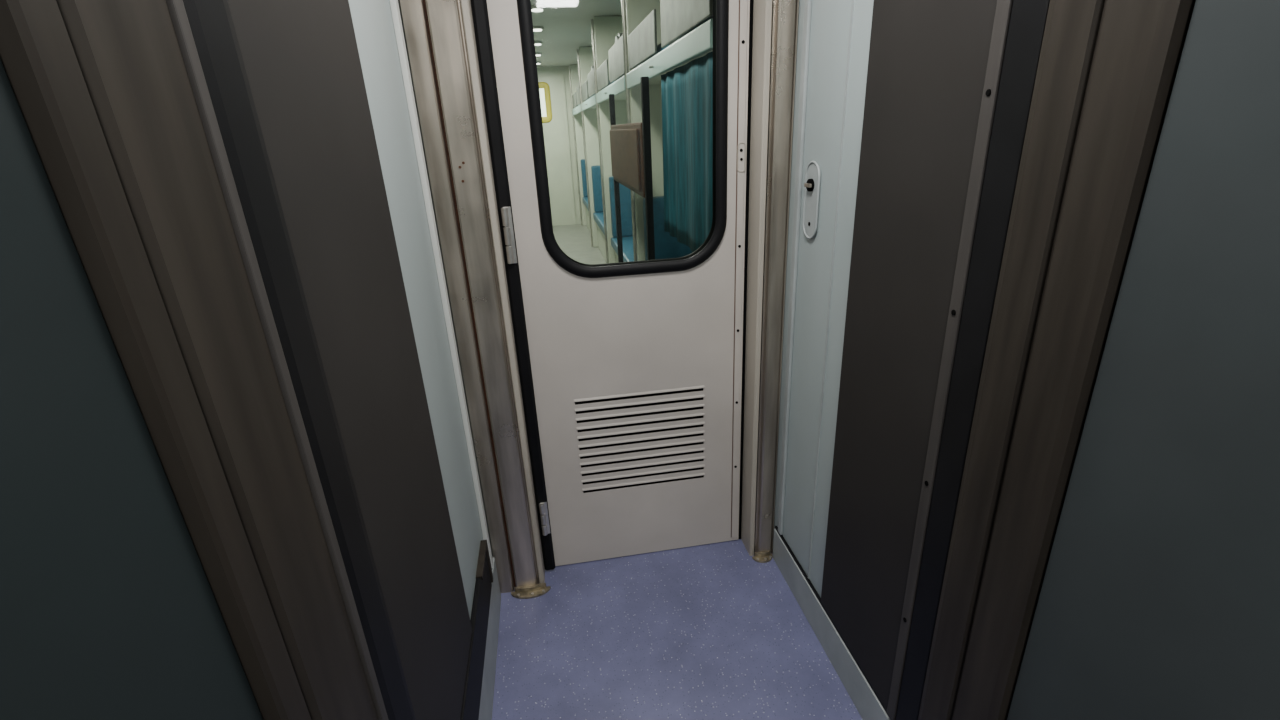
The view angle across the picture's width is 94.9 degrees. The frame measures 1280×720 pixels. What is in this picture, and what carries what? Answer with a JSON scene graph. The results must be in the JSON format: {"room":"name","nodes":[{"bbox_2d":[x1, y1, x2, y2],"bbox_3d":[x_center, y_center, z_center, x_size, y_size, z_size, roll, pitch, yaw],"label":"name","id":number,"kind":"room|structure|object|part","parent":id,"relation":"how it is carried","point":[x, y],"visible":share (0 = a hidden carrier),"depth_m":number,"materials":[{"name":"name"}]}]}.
{"room":"train carriage","nodes":[
{"label":"train carriage","id":0,"kind":"room"},
{"bbox_2d":[348,0,492,618],"bbox_3d":[-0.324,0.284,0.270,0.040,2.250,3.200,-6,22,-8],"label":"wall","id":1,"kind":"structure","parent":0,"point":[372,20],"depth_m":1.33,"materials":[{"name":"grey laminate"}]},
{"bbox_2d":[0,59,262,719],"bbox_3d":[-0.257,0.300,-0.032,0.008,1.765,1.010,-6,22,-8],"label":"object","id":2,"kind":"structure","parent":1,"relation":"in","point":[109,609],"depth_m":0.34,"materials":[{"name":"teal laminate"}]},
{"bbox_2d":[0,0,377,719],"bbox_3d":[-0.347,0.089,0.515,0.021,1.765,0.172,-6,22,-8],"label":"door frame","id":3,"kind":"structure","parent":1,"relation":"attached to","point":[103,91],"depth_m":0.44,"materials":[{"name":"brown metal"}]},
{"bbox_2d":[166,0,388,719],"bbox_3d":[-0.362,0.055,0.602,0.020,1.765,0.017,-6,22,-8],"label":"trim","id":4,"kind":"structure","parent":1,"relation":"attached to","point":[177,11],"depth_m":0.56,"materials":[{"name":"metal"}]},
{"bbox_2d":[183,0,415,719],"bbox_3d":[-0.372,0.057,0.666,0.018,1.715,0.100,-6,22,-8],"label":"seal","id":5,"kind":"object","parent":1,"relation":"attached to","point":[211,23],"visible":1,"depth_m":0.62,"materials":[{"name":"black rubber"}]},
{"bbox_2d":[228,0,471,719],"bbox_3d":[-0.422,-0.044,0.928,0.010,1.715,0.465,-6,22,-8],"label":"door","id":6,"kind":"structure","parent":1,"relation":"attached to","point":[301,58],"depth_m":0.88,"materials":[{"name":"grey metal"}]},
{"bbox_2d":[389,0,492,567],"bbox_3d":[-0.524,-0.292,1.506,0.014,2.050,0.030,-6,22,-8],"label":"trim","id":7,"kind":"structure","parent":1,"relation":"attached to","point":[394,6],"depth_m":1.50,"materials":[{"name":"grey metal"}]},
{"bbox_2d":[460,555,491,719],"bbox_3d":[-0.236,1.143,0.461,0.014,0.154,2.890,-6,22,-8],"label":"trim","id":8,"kind":"structure","parent":1,"relation":"attached to","point":[470,705],"depth_m":1.49,"materials":[{"name":"black rubber"}]},
{"bbox_2d":[476,540,492,582],"bbox_3d":[-0.458,0.643,1.733,0.018,0.149,0.160,-6,22,-8],"label":"trim","id":9,"kind":"structure","parent":1,"relation":"attached to","point":[483,551],"depth_m":1.73,"materials":[{"name":"brown metal"}]},
{"bbox_2d":[478,557,500,719],"bbox_3d":[-0.240,1.274,0.587,0.012,0.170,3.030,-6,22,-8],"label":"baseboard","id":10,"kind":"structure","parent":1,"relation":"attached to","point":[488,681],"depth_m":1.69,"materials":[{"name":"grey metal"}]},
{"bbox_2d":[537,66,582,223],"bbox_3d":[-2.023,-3.356,9.451,3.220,2.420,0.040,-6,22,-8],"label":"wall","id":11,"kind":"structure","parent":0,"point":[549,70],"depth_m":9.40,"materials":[{"name":"white plastic"}]},
{"bbox_2d":[538,76,575,225],"bbox_3d":[-1.530,-3.325,9.505,0.800,2.280,0.020,-6,22,-8],"label":"door leaf","id":12,"kind":"structure","parent":11,"relation":"in","point":[556,134],"depth_m":9.54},
{"bbox_2d":[539,82,551,122],"bbox_3d":[-1.563,-4.037,9.212,0.330,0.590,0.028,-6,22,-8],"label":"window","id":13,"kind":"structure","parent":12,"relation":"attached to","point":[544,89],"depth_m":9.22,"materials":[{"name":"yellow paint"}]},
{"bbox_3d":[-1.564,-4.041,9.223,0.240,0.500,0.006,-6,22,-8],"label":"door pane","id":14,"kind":"part","parent":13,"relation":"part of","materials":[{"name":"white glass"}]},
{"bbox_2d":[531,0,625,66],"bbox_3d":[-1.396,-3.000,5.114,3.220,0.050,8.399,-6,22,-8],"label":"ceiling","id":15,"kind":"structure","parent":0,"point":[566,24],"depth_m":5.62,"materials":[{"name":"white plastic"}]},
{"bbox_2d":[531,5,544,11],"bbox_3d":[-0.750,-2.654,4.274,0.130,0.032,1.130,-6,22,-8],"label":"recessed light","id":16,"kind":"object","parent":15,"relation":"in","point":[535,8],"visible":0.89,"depth_m":4.70,"materials":[{"name":"white plastic"}]},
{"bbox_2d":[532,9,542,11],"bbox_3d":[-0.830,-2.822,4.738,0.090,0.010,0.090,-6,22,-8],"label":"diffuser","id":17,"kind":"object","parent":16,"relation":"attached to","point":[533,10],"depth_m":4.72,"materials":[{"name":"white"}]},
{"bbox_2d":[533,26,543,31],"bbox_3d":[-0.962,-3.150,5.554,0.095,0.032,0.298,-6,22,-8],"label":"recessed light","id":18,"kind":"object","parent":15,"relation":"in","point":[538,29],"depth_m":5.62,"materials":[{"name":"white plastic"}]},
{"bbox_2d":[536,53,541,64],"bbox_3d":[-1.396,-4.079,7.956,0.130,0.032,1.130,-6,22,-8],"label":"recessed light","id":19,"kind":"object","parent":15,"relation":"in","point":[537,54],"visible":0.56,"depth_m":7.49,"materials":[{"name":"white plastic"}]},
{"bbox_2d":[535,41,542,45],"bbox_3d":[-1.113,-3.500,6.459,0.077,0.032,0.323,-6,22,-8],"label":"recessed light","id":20,"kind":"object","parent":15,"relation":"in","point":[537,43],"depth_m":6.54,"materials":[{"name":"white plastic"}]},
{"bbox_2d":[492,224,862,719],"bbox_3d":[-1.028,-0.136,4.548,3.220,0.050,11.600,-6,22,-8],"label":"floor","id":21,"kind":"structure","parent":0,"point":[712,631],"depth_m":1.80,"materials":[{"name":"blue carpet"}]},
{"bbox_2d":[399,0,554,598],"bbox_3d":[-0.444,-0.255,1.655,0.197,2.245,0.148,-6,22,-8],"label":"door frame","id":22,"kind":"structure","parent":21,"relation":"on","point":[440,37],"depth_m":1.63,"materials":[{"name":"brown metal"}]},
{"bbox_3d":[-0.399,-0.269,1.684,0.018,2.245,0.099,-6,22,-8],"label":"trim","id":23,"kind":"part","parent":22,"relation":"part of","materials":[{"name":"grey metal"}]},
{"bbox_2d":[501,207,508,225],"bbox_3d":[-0.379,-0.402,1.648,0.018,0.050,0.018,-6,22,-8],"label":"hinge knuckle","id":24,"kind":"object","parent":22,"relation":"attached to","point":[504,211],"visible":1,"depth_m":1.64},
{"bbox_2d":[503,227,511,244],"bbox_3d":[-0.376,-0.352,1.668,0.018,0.050,0.018,-6,22,-8],"label":"hinge knuckle","id":25,"kind":"object","parent":22,"relation":"attached to","point":[507,235],"visible":1,"depth_m":1.66},
{"bbox_2d":[506,246,513,263],"bbox_3d":[-0.374,-0.303,1.687,0.018,0.050,0.018,-6,22,-8],"label":"hinge knuckle","id":26,"kind":"object","parent":22,"relation":"attached to","point":[509,251],"visible":1,"depth_m":1.68},
{"bbox_3d":[-0.370,-0.170,1.763,0.038,1.980,0.029,-6,22,-8],"label":"hinge","id":27,"kind":"part","parent":22,"relation":"part of","materials":[{"name":"grey metal"}]},
{"bbox_2d":[539,503,544,514],"bbox_3d":[-0.335,0.509,2.008,0.018,0.040,0.018,-6,22,-8],"label":"hinge knuckle","id":28,"kind":"object","parent":22,"relation":"attached to","point":[541,505],"visible":1,"depth_m":2.00},
{"bbox_2d":[540,514,545,524],"bbox_3d":[-0.333,0.549,2.024,0.018,0.040,0.018,-6,22,-8],"label":"hinge knuckle","id":29,"kind":"object","parent":22,"relation":"attached to","point":[543,517],"visible":1,"depth_m":2.02},
{"bbox_2d":[541,524,547,535],"bbox_3d":[-0.331,0.589,2.040,0.018,0.040,0.018,-6,22,-8],"label":"hinge knuckle","id":30,"kind":"object","parent":22,"relation":"attached to","point":[544,527],"visible":1,"depth_m":2.03},
{"bbox_2d":[568,66,582,224],"bbox_3d":[-1.024,-3.362,9.374,0.024,2.390,0.024,-6,22,-8],"label":"pole","id":31,"kind":"object","parent":21,"relation":"on","point":[568,66],"visible":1,"depth_m":9.36,"materials":[{"name":"metal"}]},
{"bbox_2d":[570,64,586,225],"bbox_3d":[-0.706,-3.401,9.414,0.615,2.415,0.040,-6,22,-8],"label":"panel","id":32,"kind":"object","parent":21,"relation":"on","point":[574,68],"visible":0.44,"depth_m":9.30,"materials":[{"name":"white plastic"}]},
{"bbox_2d":[572,82,592,235],"bbox_3d":[-0.564,-2.898,8.558,0.655,2.095,1.900,-6,22,-8],"label":"side berth","id":33,"kind":"object","parent":21,"relation":"on","point":[576,101],"visible":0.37,"depth_m":9.14,"materials":[{"name":"metal"}]},
{"bbox_3d":[-0.965,-3.820,8.647,0.012,0.180,0.850,-6,22,-8],"label":"guard panel","id":34,"kind":"part","parent":33,"relation":"part of","materials":[{"name":"white plastic"}]},
{"bbox_3d":[-0.887,-3.514,8.263,0.023,0.085,1.900,-6,22,-8],"label":"edge rail","id":35,"kind":"part","parent":33,"relation":"part of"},
{"bbox_3d":[-0.808,-3.492,7.742,0.012,0.220,0.800,-6,22,-8],"label":"guard panel","id":36,"kind":"part","parent":33,"relation":"part of","materials":[{"name":"white plastic"}]},
{"bbox_3d":[-0.664,-2.953,9.492,0.550,0.580,0.090,-6,22,-8],"label":"backrest","id":37,"kind":"part","parent":33,"relation":"part of","materials":[{"name":"teal fabric"}]},
{"bbox_3d":[-0.504,-2.322,8.791,0.590,0.090,1.800,-6,22,-8],"label":"seat","id":38,"kind":"part","parent":33,"relation":"part of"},
{"bbox_3d":[-0.474,-2.106,8.880,0.550,0.380,1.740,-6,22,-8],"label":"seat","id":39,"kind":"part","parent":33,"relation":"part of","materials":[{"name":"white plastic"}]},
{"bbox_2d":[577,49,592,246],"bbox_3d":[-0.701,-2.650,7.533,0.024,2.390,0.024,-6,22,-8],"label":"pole","id":40,"kind":"object","parent":21,"relation":"on","point":[577,49],"visible":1,"depth_m":7.51,"materials":[{"name":"metal"}]},
{"bbox_2d":[579,46,602,246],"bbox_3d":[-0.384,-2.689,7.573,0.615,2.415,0.040,-6,22,-8],"label":"panel","id":41,"kind":"object","parent":21,"relation":"on","point":[585,53],"visible":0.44,"depth_m":7.45,"materials":[{"name":"white plastic"}]},
{"bbox_2d":[581,65,608,259],"bbox_3d":[-0.241,-2.185,6.718,0.655,2.095,1.900,-6,22,-8],"label":"side berth","id":42,"kind":"object","parent":21,"relation":"on","point":[588,86],"visible":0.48,"depth_m":7.22,"materials":[{"name":"metal"}]},
{"bbox_3d":[-0.642,-3.108,6.806,0.012,0.180,0.850,-6,22,-8],"label":"guard panel","id":43,"kind":"part","parent":42,"relation":"part of","materials":[{"name":"white plastic"}]},
{"bbox_3d":[-0.564,-2.801,6.423,0.023,0.085,1.900,-6,22,-8],"label":"edge rail","id":44,"kind":"part","parent":42,"relation":"part of","materials":[{"name":"white metal"}]},
{"bbox_3d":[-0.485,-2.780,5.902,0.012,0.220,0.800,-6,22,-8],"label":"guard panel","id":45,"kind":"part","parent":42,"relation":"part of","materials":[{"name":"white plastic"}]},
{"bbox_3d":[-0.341,-2.240,7.651,0.550,0.580,0.090,-6,22,-8],"label":"backrest","id":46,"kind":"part","parent":42,"relation":"part of","materials":[{"name":"blue fabric"}]},
{"bbox_3d":[-0.181,-1.610,6.951,0.590,0.090,1.800,-6,22,-8],"label":"seat","id":47,"kind":"part","parent":42,"relation":"part of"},
{"bbox_3d":[-0.151,-1.394,7.040,0.550,0.380,1.740,-6,22,-8],"label":"seat","id":48,"kind":"part","parent":42,"relation":"part of","materials":[{"name":"white plastic"}]},
{"bbox_2d":[591,19,608,262],"bbox_3d":[-0.378,-1.938,5.692,0.024,2.390,0.024,-6,22,-8],"label":"pole","id":49,"kind":"object","parent":21,"relation":"on","point":[592,25],"visible":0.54,"depth_m":5.62,"materials":[{"name":"metal"}]},
{"bbox_2d":[593,16,630,262],"bbox_3d":[-0.061,-1.977,5.733,0.615,2.415,0.040,-6,22,-8],"label":"panel","id":50,"kind":"object","parent":21,"relation":"on","point":[606,28],"visible":0.24,"depth_m":5.53,"materials":[{"name":"white plastic"}]},
{"bbox_2d":[596,33,637,262],"bbox_3d":[0.082,-1.473,4.877,0.655,2.095,1.900,-6,22,-8],"label":"side berth","id":51,"kind":"object","parent":21,"relation":"on","point":[616,86],"visible":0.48,"depth_m":5.07,"materials":[{"name":"metal"}]},
{"bbox_3d":[-0.319,-2.396,4.966,0.012,0.180,0.850,-6,22,-8],"label":"guard panel","id":52,"kind":"part","parent":51,"relation":"part of","materials":[{"name":"white plastic"}]},
{"bbox_3d":[-0.241,-2.089,4.582,0.023,0.085,1.900,-6,22,-8],"label":"edge rail","id":53,"kind":"part","parent":51,"relation":"part of","materials":[{"name":"white metal"}]},
{"bbox_2d":[601,66,628,90],"bbox_3d":[0.075,-2.189,4.599,0.580,0.070,1.860,-6,22,-8],"label":"luggage rack","id":54,"kind":"object","parent":51,"relation":"on","point":[628,66],"depth_m":4.59,"materials":[{"name":"white metal"}]},
{"bbox_3d":[-0.162,-2.067,4.061,0.012,0.220,0.800,-6,22,-8],"label":"guard panel","id":55,"kind":"part","parent":51,"relation":"part of","materials":[{"name":"white plastic"}]},
{"bbox_3d":[-0.018,-1.528,5.811,0.550,0.580,0.090,-6,22,-8],"label":"backrest","id":56,"kind":"part","parent":51,"relation":"part of","materials":[{"name":"teal fabric"}]},
{"bbox_3d":[0.141,-0.898,5.110,0.590,0.090,1.800,-6,22,-8],"label":"seat","id":57,"kind":"part","parent":51,"relation":"part of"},
{"bbox_2d":[621,0,636,260],"bbox_3d":[-0.055,-1.225,3.851,0.024,2.390,0.024,-6,22,-8],"label":"pole","id":58,"kind":"object","parent":21,"relation":"on","point":[622,1],"visible":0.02,"depth_m":3.67,"materials":[{"name":"metal"}]},
{"bbox_2d":[609,76,654,261],"bbox_3d":[-0.056,-0.775,3.672,0.060,1.695,1.370,-6,22,-8],"label":"partition","id":59,"kind":"object","parent":21,"relation":"on","point":[630,143],"visible":0.77,"depth_m":3.05,"materials":[{"name":"brown laminate"}]},
{"bbox_3d":[-0.156,-1.013,4.285,0.035,1.695,0.040,-6,22,-8],"label":"panel rail","id":60,"kind":"part","parent":59,"relation":"part of","materials":[{"name":"black rubber"}]},
{"bbox_2d":[610,129,640,190],"bbox_3d":[-0.100,-1.212,3.496,0.014,0.300,1.170,-6,22,-8],"label":"backrest cushion","id":61,"kind":"object","parent":59,"relation":"on","point":[625,146],"depth_m":3.31,"materials":[{"name":"brown leather"}]},
{"bbox_3d":[-0.070,-1.215,3.500,0.045,0.360,1.270,-6,22,-8],"label":"backrest panel","id":62,"kind":"part","parent":59,"relation":"part of","materials":[{"name":"brown leather"}]},
{"bbox_3d":[0.059,-0.539,3.061,0.035,1.695,0.040,-6,22,-8],"label":"panel rail","id":63,"kind":"part","parent":59,"relation":"part of","materials":[{"name":"black rubber"}]},
{"bbox_2d":[626,0,663,260],"bbox_3d":[0.262,-1.265,3.892,0.615,2.415,0.040,-6,22,-8],"label":"panel","id":64,"kind":"object","parent":21,"relation":"on","point":[637,11],"visible":0.02,"depth_m":3.72,"materials":[{"name":"white plastic"}]},
{"bbox_2d":[626,0,712,259],"bbox_3d":[0.405,-0.761,3.036,0.655,2.095,1.900,-6,22,-8],"label":"side berth","id":65,"kind":"object","parent":21,"relation":"on","point":[686,25],"visible":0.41,"depth_m":2.59,"materials":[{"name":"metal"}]},
{"bbox_3d":[0.004,-1.684,3.125,0.012,0.180,0.850,-6,22,-8],"label":"guard panel","id":66,"kind":"part","parent":65,"relation":"part of","materials":[{"name":"white plastic"}]},
{"bbox_3d":[0.305,-0.816,3.970,0.550,0.580,0.090,-6,22,-8],"label":"backrest","id":67,"kind":"part","parent":65,"relation":"part of","materials":[{"name":"teal fabric"}]},
{"bbox_3d":[0.082,-1.377,2.741,0.023,0.085,1.900,-6,22,-8],"label":"edge rail","id":68,"kind":"part","parent":65,"relation":"part of","materials":[{"name":"white metal"}]},
{"bbox_2d":[634,15,712,68],"bbox_3d":[0.398,-1.477,2.758,0.580,0.070,1.860,-6,22,-8],"label":"luggage rack","id":69,"kind":"object","parent":65,"relation":"on","point":[659,48],"depth_m":2.56,"materials":[{"name":"white metal"}]},
{"bbox_3d":[0.161,-1.355,2.220,0.012,0.220,0.800,-6,22,-8],"label":"guard panel","id":70,"kind":"part","parent":65,"relation":"part of","materials":[{"name":"white plastic"}]},
{"bbox_2d":[661,51,712,251],"bbox_3d":[0.194,-0.821,2.422,0.021,0.717,0.940,-6,22,-8],"label":"curtain","id":71,"kind":"object","parent":65,"relation":"hanging from","point":[686,90],"visible":0.88,"depth_m":2.38,"materials":[{"name":"teal fabric"}]},
{"bbox_2d":[741,0,798,562],"bbox_3d":[0.389,-0.340,1.768,0.086,2.245,0.149,-6,22,-8],"label":"post","id":72,"kind":"object","parent":21,"relation":"on","point":[775,22],"visible":1,"depth_m":1.75,"materials":[{"name":"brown metal"}]},
{"bbox_2d":[738,0,752,538],"bbox_3d":[0.335,-0.244,1.874,0.010,1.986,0.015,-6,22,-8],"label":"seal","id":73,"kind":"object","parent":72,"relation":"attached to","point":[751,1],"visible":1,"depth_m":1.82,"materials":[{"name":"black rubber"}]},
{"bbox_3d":[0.352,-0.344,1.784,0.018,2.245,0.104,-6,22,-8],"label":"trim","id":74,"kind":"part","parent":72,"relation":"part of","materials":[{"name":"grey metal"}]},
{"bbox_2d":[773,0,873,596],"bbox_3d":[0.693,0.180,0.409,0.040,2.250,3.200,-6,22,-8],"label":"wall","id":75,"kind":"structure","parent":0,"point":[830,19],"depth_m":1.54,"materials":[{"name":"grey laminate"}]},
{"bbox_2d":[778,0,811,534],"bbox_3d":[0.441,-0.372,1.658,0.010,2.098,0.025,-6,22,-8],"label":"trim","id":76,"kind":"structure","parent":75,"relation":"attached to","point":[808,3],"depth_m":1.67,"materials":[{"name":"grey metal"}]},
{"bbox_2d":[803,161,820,238],"bbox_3d":[0.447,-0.419,1.547,0.020,0.200,0.084,-6,22,-8],"label":"recessed flush latch","id":77,"kind":"object","parent":75,"relation":"attached to","point":[812,184],"visible":1,"depth_m":1.54,"materials":[{"name":"metal"}]},
{"bbox_2d":[808,0,853,578],"bbox_3d":[0.481,-0.292,1.451,0.004,2.098,0.004,-6,22,-8],"label":"trim","id":78,"kind":"structure","parent":75,"relation":"attached to","point":[852,4],"depth_m":1.47,"materials":[{"name":"grey metal"}]},
{"bbox_2d":[773,526,890,719],"bbox_3d":[0.728,1.197,0.722,0.010,0.128,3.022,-6,22,-8],"label":"baseboard","id":79,"kind":"structure","parent":75,"relation":"attached to","point":[858,688],"depth_m":1.71,"materials":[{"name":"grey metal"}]},
{"bbox_2d":[821,0,996,709],"bbox_3d":[0.527,-0.105,1.226,0.010,1.905,0.362,-6,22,-8],"label":"door","id":80,"kind":"structure","parent":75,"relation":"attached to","point":[928,59],"depth_m":1.20,"materials":[{"name":"grey metal"}]},
{"bbox_2d":[887,0,1012,719],"bbox_3d":[0.557,-0.035,1.045,0.014,1.905,0.028,-6,22,-8],"label":"strip","id":81,"kind":"object","parent":75,"relation":"attached to","point":[1003,7],"visible":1,"depth_m":1.02,"materials":[{"name":"metal"}]},
{"bbox_2d":[986,89,990,95],"bbox_3d":[0.532,-0.408,0.896,0.003,0.010,0.010,-6,22,-8],"label":"screw","id":82,"kind":"object","parent":81,"relation":"attached to","point":[988,92],"visible":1,"depth_m":0.89,"materials":[{"name":"black metal"}]},
{"bbox_2d":[895,0,1049,719],"bbox_3d":[0.566,-0.017,0.999,0.012,1.905,0.068,-6,22,-8],"label":"seal","id":83,"kind":"object","parent":75,"relation":"attached to","point":[1028,18],"visible":0.83,"depth_m":0.97,"materials":[{"name":"black rubber"}]},
{"bbox_2d":[918,0,1195,719],"bbox_3d":[0.582,0.006,0.869,0.020,1.955,0.188,-6,22,-8],"label":"door frame","id":84,"kind":"structure","parent":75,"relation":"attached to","point":[1107,69],"depth_m":0.82,"materials":[{"name":"brown metal"}]},
{"bbox_2d":[1007,0,1279,719],"bbox_3d":[0.701,0.256,0.225,0.008,1.955,1.205,-6,22,-8],"label":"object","id":85,"kind":"structure","parent":75,"relation":"in","point":[1159,599],"depth_m":0.66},
{"bbox_3d":[-0.071,-0.332,1.795,0.990,2.247,0.030,-6,22,-8],"label":"wall","id":86,"kind":"structure","parent":0,"visible":0},
{"bbox_2d":[487,0,749,565],"bbox_3d":[-0.013,-0.213,1.832,0.692,1.991,0.035,-6,22,-8],"label":"leaf","id":87,"kind":"object","parent":86,"relation":"attached to","point":[604,336],"depth_m":1.91,"materials":[{"name":"beige paint"}]},
{"bbox_2d":[503,207,516,262],"bbox_3d":[-0.370,-0.355,1.673,0.022,0.160,0.004,-6,22,-8],"label":"hinge leaf","id":88,"kind":"object","parent":87,"relation":"attached to","point":[508,208],"depth_m":1.67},
{"bbox_2d":[541,502,549,533],"bbox_3d":[-0.327,0.547,2.029,0.022,0.130,0.004,-6,22,-8],"label":"hinge leaf","id":89,"kind":"object","parent":87,"relation":"attached to","point":[545,503],"depth_m":2.03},
{"bbox_2d":[517,0,728,277],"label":"window gasket","id":90,"kind":"structure","parent":87,"relation":"attached to","point":[523,6],"depth_m":1.66,"materials":[{"name":"black rubber"}]},
{"bbox_2d":[575,388,702,404],"bbox_3d":[-0.002,0.115,1.962,0.432,0.011,0.028,-6,22,-8],"label":"throat","id":91,"kind":"object","parent":87,"relation":"attached to","point":[699,389],"visible":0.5,"depth_m":1.95,"materials":[{"name":"grey metal"}]},
{"bbox_3d":[0.000,0.109,1.943,0.438,0.013,0.005,-6,22,-8],"label":"louvre lip","id":92,"kind":"part","parent":87,"relation":"part of","materials":[{"name":"grey metal"}]},
{"bbox_2d":[576,397,702,413],"bbox_3d":[0.000,0.146,1.975,0.432,0.011,0.028,-6,22,-8],"label":"throat","id":93,"kind":"object","parent":87,"relation":"attached to","point":[701,398],"visible":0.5,"depth_m":1.96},
{"bbox_3d":[0.002,0.141,1.956,0.438,0.013,0.005,-6,22,-8],"label":"louvre lip","id":94,"kind":"part","parent":87,"relation":"part of","materials":[{"name":"grey metal"}]},
{"bbox_2d":[577,406,702,422],"bbox_3d":[0.001,0.178,1.988,0.432,0.011,0.028,-6,22,-8],"label":"throat","id":95,"kind":"object","parent":87,"relation":"attached to","point":[693,408],"visible":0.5,"depth_m":1.97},
{"bbox_3d":[0.003,0.173,1.968,0.438,0.013,0.005,-6,22,-8],"label":"louvre lip","id":96,"kind":"part","parent":87,"relation":"part of","materials":[{"name":"grey metal"}]},
{"bbox_3d":[0.005,0.204,1.981,0.438,0.013,0.005,-6,22,-8],"label":"louvre lip","id":97,"kind":"part","parent":87,"relation":"part of","materials":[{"name":"grey metal"}]},
{"bbox_2d":[578,415,702,431],"bbox_3d":[0.003,0.210,2.000,0.432,0.011,0.028,-6,22,-8],"label":"throat","id":98,"kind":"object","parent":87,"relation":"attached to","point":[693,417],"visible":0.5,"depth_m":1.99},
{"bbox_3d":[0.006,0.236,1.993,0.438,0.013,0.005,-6,22,-8],"label":"louvre lip","id":99,"kind":"part","parent":87,"relation":"part of","materials":[{"name":"grey metal"}]},
{"bbox_2d":[578,424,703,440],"bbox_3d":[0.004,0.242,2.013,0.432,0.011,0.028,-6,22,-8],"label":"throat","id":100,"kind":"object","parent":87,"relation":"attached to","point":[701,425],"visible":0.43,"depth_m":2.00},
{"bbox_3d":[0.008,0.268,2.006,0.438,0.013,0.005,-6,22,-8],"label":"louvre lip","id":101,"kind":"part","parent":87,"relation":"part of","materials":[{"name":"grey metal"}]},
{"bbox_2d":[579,433,703,449],"bbox_3d":[0.006,0.274,2.025,0.432,0.011,0.028,-6,22,-8],"label":"throat","id":102,"kind":"object","parent":87,"relation":"attached to","point":[699,434],"visible":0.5,"depth_m":2.01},
{"bbox_3d":[0.009,0.300,2.018,0.438,0.013,0.005,-6,22,-8],"label":"louvre lip","id":103,"kind":"part","parent":87,"relation":"part of","materials":[{"name":"grey metal"}]},
{"bbox_2d":[580,442,703,458],"bbox_3d":[0.007,0.305,2.038,0.432,0.011,0.028,-6,22,-8],"label":"throat","id":104,"kind":"object","parent":87,"relation":"attached to","point":[697,443],"visible":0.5,"depth_m":2.02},
{"bbox_3d":[0.011,0.332,2.031,0.438,0.013,0.005,-6,22,-8],"label":"louvre lip","id":105,"kind":"part","parent":87,"relation":"part of","materials":[{"name":"grey metal"}]},
{"bbox_2d":[581,450,703,467],"bbox_3d":[0.009,0.337,2.050,0.432,0.011,0.028,-6,22,-8],"label":"throat","id":106,"kind":"object","parent":87,"relation":"attached to","point":[701,451],"visible":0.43,"depth_m":2.04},
{"bbox_3d":[0.012,0.363,2.044,0.438,0.013,0.005,-6,22,-8],"label":"louvre lip","id":107,"kind":"part","parent":87,"relation":"part of","materials":[{"name":"grey metal"}]},
{"bbox_3d":[0.014,0.395,2.056,0.438,0.013,0.005,-6,22,-8],"label":"louvre lip","id":108,"kind":"part","parent":87,"relation":"part of","materials":[{"name":"grey metal"}]},
{"bbox_2d":[582,459,703,475],"bbox_3d":[0.010,0.369,2.063,0.432,0.011,0.028,-6,22,-8],"label":"throat","id":109,"kind":"object","parent":87,"relation":"attached to","point":[697,460],"visible":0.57,"depth_m":2.05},
{"bbox_3d":[0.015,0.427,2.069,0.438,0.013,0.005,-6,22,-8],"label":"louvre lip","id":110,"kind":"part","parent":87,"relation":"part of","materials":[{"name":"grey metal"}]},
{"bbox_2d":[583,467,703,484],"bbox_3d":[0.012,0.401,2.076,0.432,0.011,0.028,-6,22,-8],"label":"throat","id":111,"kind":"object","parent":87,"relation":"attached to","point":[700,468],"visible":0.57,"depth_m":2.06,"materials":[{"name":"black metal"}]},
{"bbox_2d":[583,475,703,492],"bbox_3d":[0.013,0.432,2.088,0.432,0.011,0.028,-6,22,-8],"label":"throat","id":112,"kind":"object","parent":87,"relation":"attached to","point":[702,476],"visible":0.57,"depth_m":2.07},
{"bbox_2d":[731,0,739,533],"bbox_3d":[0.301,-0.240,1.860,0.002,1.960,0.002,-6,22,-8],"label":"bead gap","id":113,"kind":"object","parent":87,"relation":"attached to","point":[739,0],"visible":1,"depth_m":1.82,"materials":[{"name":"brown laminate"}]},
{"bbox_2d":[731,0,747,537],"bbox_3d":[0.314,-0.241,1.861,0.022,1.960,0.004,-6,22,-8],"label":"bead","id":114,"kind":"object","parent":87,"relation":"attached to","point":[743,3],"visible":1,"depth_m":1.82,"materials":[{"name":"beige paint"}]},
{"bbox_2d":[737,142,745,171],"bbox_3d":[0.297,-0.593,1.719,0.025,0.083,0.003,-6,22,-8],"label":"lock outline","id":115,"kind":"object","parent":114,"relation":"attached to","point":[740,142],"visible":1,"depth_m":1.72}
]}

